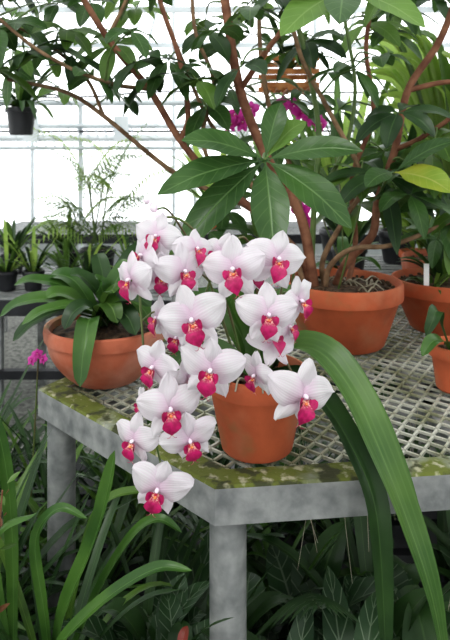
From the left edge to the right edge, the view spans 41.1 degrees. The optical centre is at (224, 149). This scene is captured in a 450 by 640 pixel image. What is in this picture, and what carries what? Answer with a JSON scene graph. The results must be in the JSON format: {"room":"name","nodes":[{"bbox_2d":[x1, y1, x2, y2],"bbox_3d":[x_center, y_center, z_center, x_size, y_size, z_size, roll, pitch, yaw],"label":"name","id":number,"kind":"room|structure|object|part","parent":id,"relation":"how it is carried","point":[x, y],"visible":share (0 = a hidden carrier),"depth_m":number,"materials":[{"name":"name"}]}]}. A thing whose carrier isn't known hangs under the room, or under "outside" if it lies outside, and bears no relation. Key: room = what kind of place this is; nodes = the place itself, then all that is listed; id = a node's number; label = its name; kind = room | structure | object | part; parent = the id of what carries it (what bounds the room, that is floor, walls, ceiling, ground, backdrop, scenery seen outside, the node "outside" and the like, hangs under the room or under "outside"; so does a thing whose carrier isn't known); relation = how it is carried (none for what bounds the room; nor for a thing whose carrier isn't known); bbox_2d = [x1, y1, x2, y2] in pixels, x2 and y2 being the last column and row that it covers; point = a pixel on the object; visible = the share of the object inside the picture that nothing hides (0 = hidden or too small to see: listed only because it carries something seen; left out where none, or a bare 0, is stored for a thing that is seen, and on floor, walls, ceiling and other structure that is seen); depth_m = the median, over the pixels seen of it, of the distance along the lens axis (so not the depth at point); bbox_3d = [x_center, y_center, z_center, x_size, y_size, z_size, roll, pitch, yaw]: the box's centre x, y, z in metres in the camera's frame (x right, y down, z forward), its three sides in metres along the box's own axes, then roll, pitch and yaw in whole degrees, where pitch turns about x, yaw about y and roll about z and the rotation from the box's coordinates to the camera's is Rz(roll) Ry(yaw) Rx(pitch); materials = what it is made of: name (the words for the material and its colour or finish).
{"room":"greenhouse","nodes":[
{"label":"greenhouse","id":0,"kind":"room"},
{"bbox_2d":[0,471,20,612],"bbox_3d":[-0.384,0.814,0.987,0.084,0.553,0.037,0,0,0],"label":"plant","id":1,"kind":"object","parent":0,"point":[2,498],"visible":0.98,"depth_m":0.99,"materials":[{"name":"green plant"}]},
{"bbox_2d":[18,348,97,588],"bbox_3d":[-0.503,0.789,1.480,0.351,0.603,0.318,0,0,-23],"label":"orchid","id":2,"kind":"object","parent":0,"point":[36,355],"visible":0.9,"depth_m":1.48,"materials":[{"name":"green plant"}]},
{"bbox_3d":[-0.474,0.515,1.470,0.027,0.026,0.015,0,0,16],"label":"flower","id":3,"kind":"part","parent":2,"relation":"part of","materials":[{"name":"pink plant"}]},
{"bbox_3d":[-0.461,0.500,1.470,0.028,0.025,0.015,0,0,-14],"label":"flower","id":4,"kind":"part","parent":2,"relation":"part of","materials":[{"name":"pink plant"}]},
{"bbox_3d":[-0.445,0.512,1.472,0.025,0.024,0.019,0,0,0],"label":"flower","id":5,"kind":"part","parent":2,"relation":"part of","materials":[{"name":"pink plant"}]},
{"bbox_2d":[0,419,191,639],"bbox_3d":[-0.301,0.735,1.012,0.533,0.690,0.489,0,0,-27],"label":"orchid","id":6,"kind":"object","parent":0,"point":[89,603],"visible":0.86,"depth_m":1.01,"materials":[{"name":"green plant"}]},
{"bbox_2d":[21,244,423,265],"bbox_3d":[0.250,1.170,7.050,8.380,0.420,0.100,0,0,0],"label":"wall","id":7,"kind":"structure","parent":0,"point":[318,247],"depth_m":7.00,"materials":[{"name":"concrete"}]},
{"bbox_2d":[0,0,449,228],"bbox_3d":[0.250,-0.975,7.013,8.500,3.890,0.075,0,0,0],"label":"window","id":8,"kind":"structure","parent":7,"relation":"in","point":[153,44],"depth_m":7.00,"materials":[{"name":"white"}]},
{"bbox_2d":[0,0,449,41],"bbox_3d":[0.250,-2.076,2.550,8.540,1.787,8.950,0,0,0],"label":"ceiling","id":9,"kind":"structure","parent":0,"point":[62,9],"depth_m":5.20,"materials":[{"name":"white"}]},
{"bbox_2d":[0,0,73,134],"bbox_3d":[-0.794,-0.555,2.401,0.352,0.990,0.404,0,0,-40],"label":"hanging black pot","id":10,"kind":"object","parent":9,"relation":"hanging from","point":[21,116],"visible":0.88,"depth_m":2.36,"materials":[{"name":"black plastic"}]},
{"bbox_2d":[0,339,449,639],"bbox_3d":[0.012,0.853,1.504,2.852,0.590,1.616,0,0,-10],"label":"foliage","id":11,"kind":"object","parent":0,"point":[318,600],"visible":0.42,"depth_m":1.32,"materials":[{"name":"green plant"}]},
{"bbox_2d":[4,271,449,456],"bbox_3d":[0.250,1.430,2.550,8.900,0.100,9.100,0,0,0],"label":"floor","id":12,"kind":"structure","parent":0,"point":[17,352],"depth_m":3.59,"materials":[{"name":"grey concrete"}]},
{"bbox_2d":[0,266,173,416],"bbox_3d":[-1.825,1.040,3.200,3.150,0.680,0.840,0,0,0],"label":"bench","id":13,"kind":"object","parent":12,"relation":"on","point":[44,373],"visible":0.22,"depth_m":2.84,"materials":[{"name":"metal"}]},
{"bbox_2d":[0,218,38,291],"bbox_3d":[-1.081,0.525,3.008,0.284,0.348,0.352,0,0,-32],"label":"seedling","id":14,"kind":"object","parent":13,"relation":"on","point":[8,272],"visible":0.99,"depth_m":2.96,"materials":[{"name":"green plant"}]},
{"bbox_3d":[-1.085,0.649,2.993,0.110,0.100,0.110,0,0,0],"label":"pot","id":15,"kind":"part","parent":14,"relation":"part of","materials":[{"name":"black plastic"}]},
{"bbox_2d":[0,216,46,273],"bbox_3d":[-1.164,0.527,3.384,0.358,0.344,0.422,0,0,40],"label":"seedling","id":16,"kind":"object","parent":13,"relation":"on","point":[19,236],"visible":0.44,"depth_m":3.36,"materials":[{"name":"green plant"}]},
{"bbox_3d":[-1.200,0.639,3.400,0.140,0.120,0.140,0,0,0],"label":"pot","id":17,"kind":"part","parent":16,"relation":"part of","materials":[{"name":"black plastic"}]},
{"bbox_2d":[0,226,64,291],"bbox_3d":[-0.964,0.534,3.014,0.335,0.330,0.344,0,0,0],"label":"seedling","id":18,"kind":"object","parent":13,"relation":"on","point":[32,255],"visible":0.91,"depth_m":2.97,"materials":[{"name":"green plant"}]},
{"bbox_3d":[-0.957,0.649,2.997,0.110,0.100,0.110,0,0,0],"label":"pot","id":19,"kind":"part","parent":18,"relation":"part of","materials":[{"name":"black plastic"}]},
{"bbox_2d":[27,209,97,267],"bbox_3d":[-0.937,0.523,3.448,0.459,0.353,0.256,0,0,-37],"label":"seedling","id":20,"kind":"object","parent":13,"relation":"on","point":[71,249],"visible":0.43,"depth_m":3.40,"materials":[{"name":"green plant"}]},
{"bbox_3d":[-0.900,0.639,3.443,0.140,0.120,0.140,0,0,0],"label":"pot","id":21,"kind":"part","parent":20,"relation":"part of","materials":[{"name":"black plastic"}]},
{"bbox_2d":[27,237,105,268],"bbox_3d":[-0.782,0.556,3.006,0.350,0.286,0.281,0,0,20],"label":"seedling","id":22,"kind":"object","parent":13,"relation":"on","point":[60,263],"visible":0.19,"depth_m":2.98,"materials":[{"name":"green plant"}]},
{"bbox_3d":[-1.825,1.050,3.190,3.150,0.660,0.740,0,0,0],"label":"frame","id":23,"kind":"part","parent":13,"relation":"part of","materials":[{"name":"metal"}]},
{"bbox_2d":[54,235,123,273],"bbox_3d":[-0.658,0.560,2.970,0.354,0.278,0.326,0,0,0],"label":"seedling","id":24,"kind":"object","parent":13,"relation":"on","point":[87,256],"visible":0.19,"depth_m":2.92,"materials":[{"name":"green plant"}]},
{"bbox_2d":[26,113,173,269],"bbox_3d":[-0.678,0.253,3.289,0.804,0.892,0.708,0,0,0],"label":"palm","id":25,"kind":"object","parent":13,"relation":"on","point":[100,183],"visible":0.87,"depth_m":3.23,"materials":[{"name":"green plant"}]},
{"bbox_2d":[79,245,115,269],"bbox_3d":[-0.700,0.619,3.300,0.200,0.160,0.200,0,0,0],"label":"pot","id":26,"kind":"object","parent":25,"relation":"on","point":[83,249],"depth_m":3.27,"materials":[{"name":"black plastic"}]},
{"bbox_2d":[98,225,136,257],"bbox_3d":[-0.461,0.541,3.023,0.316,0.316,0.291,0,0,12],"label":"seedling","id":27,"kind":"object","parent":13,"relation":"on","point":[126,242],"visible":0.05,"depth_m":3.10,"materials":[{"name":"green plant"}]},
{"bbox_2d":[131,221,175,254],"bbox_3d":[-0.320,0.518,3.070,0.349,0.362,0.309,0,0,-14],"label":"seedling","id":28,"kind":"object","parent":13,"relation":"on","point":[171,252],"visible":0.02,"depth_m":3.04,"materials":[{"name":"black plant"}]},
{"bbox_2d":[0,91,385,286],"bbox_3d":[-1.150,0.394,5.970,5.500,1.972,0.160,0,0,0],"label":"frame","id":29,"kind":"object","parent":12,"relation":"on","point":[122,121],"visible":0.46,"depth_m":5.97,"materials":[{"name":"white paint"}]},
{"bbox_2d":[0,221,416,331],"bbox_3d":[0.800,1.005,4.900,5.200,0.750,0.840,0,0,0],"label":"bench","id":30,"kind":"object","parent":12,"relation":"on","point":[293,231],"visible":0.23,"depth_m":4.54,"materials":[{"name":"metal"}]},
{"bbox_3d":[0.800,1.015,4.890,5.200,0.730,0.740,0,0,0],"label":"frame","id":31,"kind":"part","parent":30,"relation":"part of","materials":[{"name":"metal"}]},
{"bbox_2d":[146,113,258,228],"bbox_3d":[-0.106,0.119,4.861,1.107,1.021,0.878,0,0,0],"label":"potted shrub","id":32,"kind":"object","parent":30,"relation":"on","point":[195,148],"visible":0.06,"depth_m":4.75,"materials":[{"name":"green plant"}]},
{"bbox_2d":[235,128,304,178],"bbox_3d":[0.429,0.150,4.867,0.924,0.957,0.850,0,0,16],"label":"potted shrub","id":33,"kind":"object","parent":30,"relation":"on","point":[261,166],"visible":0.02,"depth_m":4.75,"materials":[{"name":"green plant"}]},
{"bbox_2d":[311,124,376,163],"bbox_3d":[0.934,0.167,4.698,0.854,0.925,0.981,0,0,0],"label":"potted shrub","id":34,"kind":"object","parent":30,"relation":"on","point":[312,126],"visible":0.02,"depth_m":4.46,"materials":[{"name":"green plant"}]},
{"bbox_2d":[0,289,449,639],"bbox_3d":[0.200,0.955,1.622,3.000,0.850,1.356,0,0,0],"label":"bench","id":35,"kind":"object","parent":12,"relation":"on","point":[232,499],"visible":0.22,"depth_m":1.09,"materials":[{"name":"metal"}]},
{"bbox_2d":[0,242,163,389],"bbox_3d":[-0.321,0.370,1.387,0.362,0.318,0.342,0,0,17],"label":"orchid","id":36,"kind":"object","parent":35,"relation":"on","point":[93,344],"visible":0.82,"depth_m":1.31,"materials":[{"name":"plant"}]},
{"bbox_2d":[43,314,163,389],"bbox_3d":[-0.277,0.464,1.400,0.284,0.130,0.284,0,0,0],"label":"terracotta bowl","id":37,"kind":"object","parent":36,"relation":"on","point":[114,363],"depth_m":1.30,"materials":[{"name":"orange ceramic"}]},
{"bbox_2d":[0,0,449,354],"bbox_3d":[-0.033,-0.087,1.664,1.588,1.232,1.227,0,0,0],"label":"potted plant","id":38,"kind":"object","parent":35,"relation":"on","point":[356,308],"visible":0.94,"depth_m":1.54,"materials":[{"name":"green plant"}]},
{"bbox_3d":[0.325,0.443,1.655,0.324,0.173,0.324,0,0,0],"label":"terracotta pot","id":39,"kind":"part","parent":38,"relation":"part of","materials":[{"name":"orange ceramic"}]},
{"bbox_2d":[0,457,449,639],"bbox_3d":[0.150,1.238,1.570,2.900,0.285,1.140,0,0,0],"label":"plants","id":40,"kind":"object","parent":35,"relation":"attached to","point":[401,549],"depth_m":1.69,"materials":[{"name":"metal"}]},
{"bbox_3d":[0.642,0.561,1.622,2.116,0.062,1.356,0,0,0],"label":"rim frame","id":41,"kind":"part","parent":35,"relation":"part of","materials":[{"name":"metal"}]},
{"bbox_2d":[116,196,447,639],"bbox_3d":[0.078,0.436,1.004,0.493,0.727,0.315,0,0,0],"label":"orchid","id":42,"kind":"object","parent":35,"relation":"on","point":[260,393],"depth_m":0.90,"materials":[{"name":"white plant"}]},
{"bbox_2d":[391,217,449,335],"bbox_3d":[0.665,0.372,1.791,0.329,0.314,0.368,0,0,0],"label":"potted plant","id":43,"kind":"object","parent":35,"relation":"on","point":[424,286],"depth_m":1.72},
{"bbox_2d":[420,304,449,393],"bbox_3d":[0.516,0.431,1.320,0.280,0.196,0.144,0,0,-17],"label":"potted plant","id":44,"kind":"object","parent":35,"relation":"on","point":[438,347],"visible":1,"depth_m":1.29,"materials":[{"name":"ceramic"}]},
{"bbox_3d":[0.515,0.479,1.330,0.124,0.100,0.124,0,0,0],"label":"terracotta pot","id":45,"kind":"part","parent":44,"relation":"part of","materials":[{"name":"orange ceramic"}]},
{"bbox_2d":[315,254,439,392],"bbox_3d":[2.025,1.005,3.125,3.150,0.750,0.990,0,0,0],"label":"bench","id":46,"kind":"object","parent":12,"relation":"on","point":[386,268],"visible":0.02,"depth_m":3.22,"materials":[{"name":"metal"}]},
{"bbox_2d":[251,12,438,260],"bbox_3d":[0.649,-0.070,3.518,1.036,1.397,1.133,0,0,0],"label":"grass","id":47,"kind":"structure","parent":46,"relation":"on","point":[325,161],"depth_m":3.54,"materials":[{"name":"green plant"}]},
{"bbox_2d":[319,226,336,260],"bbox_3d":[0.650,0.539,3.436,0.220,0.180,0.220,0,0,0],"label":"pot","id":48,"kind":"object","parent":47,"relation":"on","point":[325,238],"depth_m":3.38,"materials":[{"name":"black plastic"}]},
{"bbox_2d":[318,167,380,269],"bbox_3d":[0.605,0.345,2.967,0.482,0.567,0.645,0,0,-28],"label":"plant","id":49,"kind":"object","parent":46,"relation":"on","point":[363,227],"visible":0.11,"depth_m":2.94,"materials":[{"name":"green plant"}]},
{"bbox_3d":[0.620,0.554,2.996,0.180,0.150,0.180,0,0,0],"label":"pot","id":50,"kind":"part","parent":49,"relation":"part of","materials":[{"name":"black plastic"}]},
{"bbox_2d":[304,42,432,264],"bbox_3d":[1.033,-0.029,3.308,1.049,1.315,1.062,0,0,44],"label":"grass","id":51,"kind":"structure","parent":46,"relation":"on","point":[389,255],"depth_m":3.30,"materials":[{"name":"green plant"}]},
{"bbox_2d":[378,228,415,264],"bbox_3d":[0.970,0.539,3.365,0.220,0.180,0.220,0,0,0],"label":"pot","id":52,"kind":"object","parent":51,"relation":"on","point":[389,255],"depth_m":3.31,"materials":[{"name":"black plastic"}]},
{"bbox_3d":[2.025,1.015,3.115,3.150,0.730,0.890,0,0,0],"label":"frame","id":53,"kind":"part","parent":46,"relation":"part of","materials":[{"name":"metal"}]},
{"bbox_2d":[339,82,442,213],"bbox_3d":[1.278,0.043,3.526,1.172,1.171,0.979,0,0,0],"label":"grass","id":54,"kind":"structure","parent":46,"relation":"on","point":[408,123],"depth_m":3.34,"materials":[{"name":"green plant"}]},
{"bbox_2d":[361,187,439,268],"bbox_3d":[0.916,0.337,2.849,0.584,0.584,0.517,0,0,0],"label":"plant","id":55,"kind":"object","parent":46,"relation":"on","point":[405,222],"visible":0.07,"depth_m":2.81,"materials":[{"name":"green plant"}]},
{"bbox_3d":[0.920,0.554,2.858,0.180,0.150,0.180,0,0,0],"label":"pot","id":56,"kind":"part","parent":55,"relation":"part of","materials":[{"name":"ceramic"}]},
{"bbox_2d":[356,23,449,175],"bbox_3d":[0.873,0.429,2.454,0.734,1.902,0.952,0,0,0],"label":"potted palm","id":57,"kind":"object","parent":12,"relation":"on","point":[399,74],"visible":0.44,"depth_m":2.33,"materials":[{"name":"green plant"}]},
{"bbox_2d":[246,2,342,94],"bbox_3d":[0.276,-0.640,2.371,0.410,0.820,0.398,0,0,0],"label":"basket","id":58,"kind":"object","parent":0,"point":[274,87],"depth_m":2.31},
{"bbox_2d":[225,96,380,269],"bbox_3d":[0.250,0.169,2.142,0.580,0.720,0.232,0,0,0],"label":"orchid","id":59,"kind":"object","parent":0,"point":[238,120],"depth_m":2.07,"materials":[{"name":"purple plant"}]},
{"bbox_2d":[368,182,449,268],"bbox_3d":[0.745,0.302,2.083,0.518,0.454,0.488,0,0,0],"label":"plant","id":60,"kind":"object","parent":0,"point":[404,264],"depth_m":2.12,"materials":[{"name":"green plant"}]}
]}

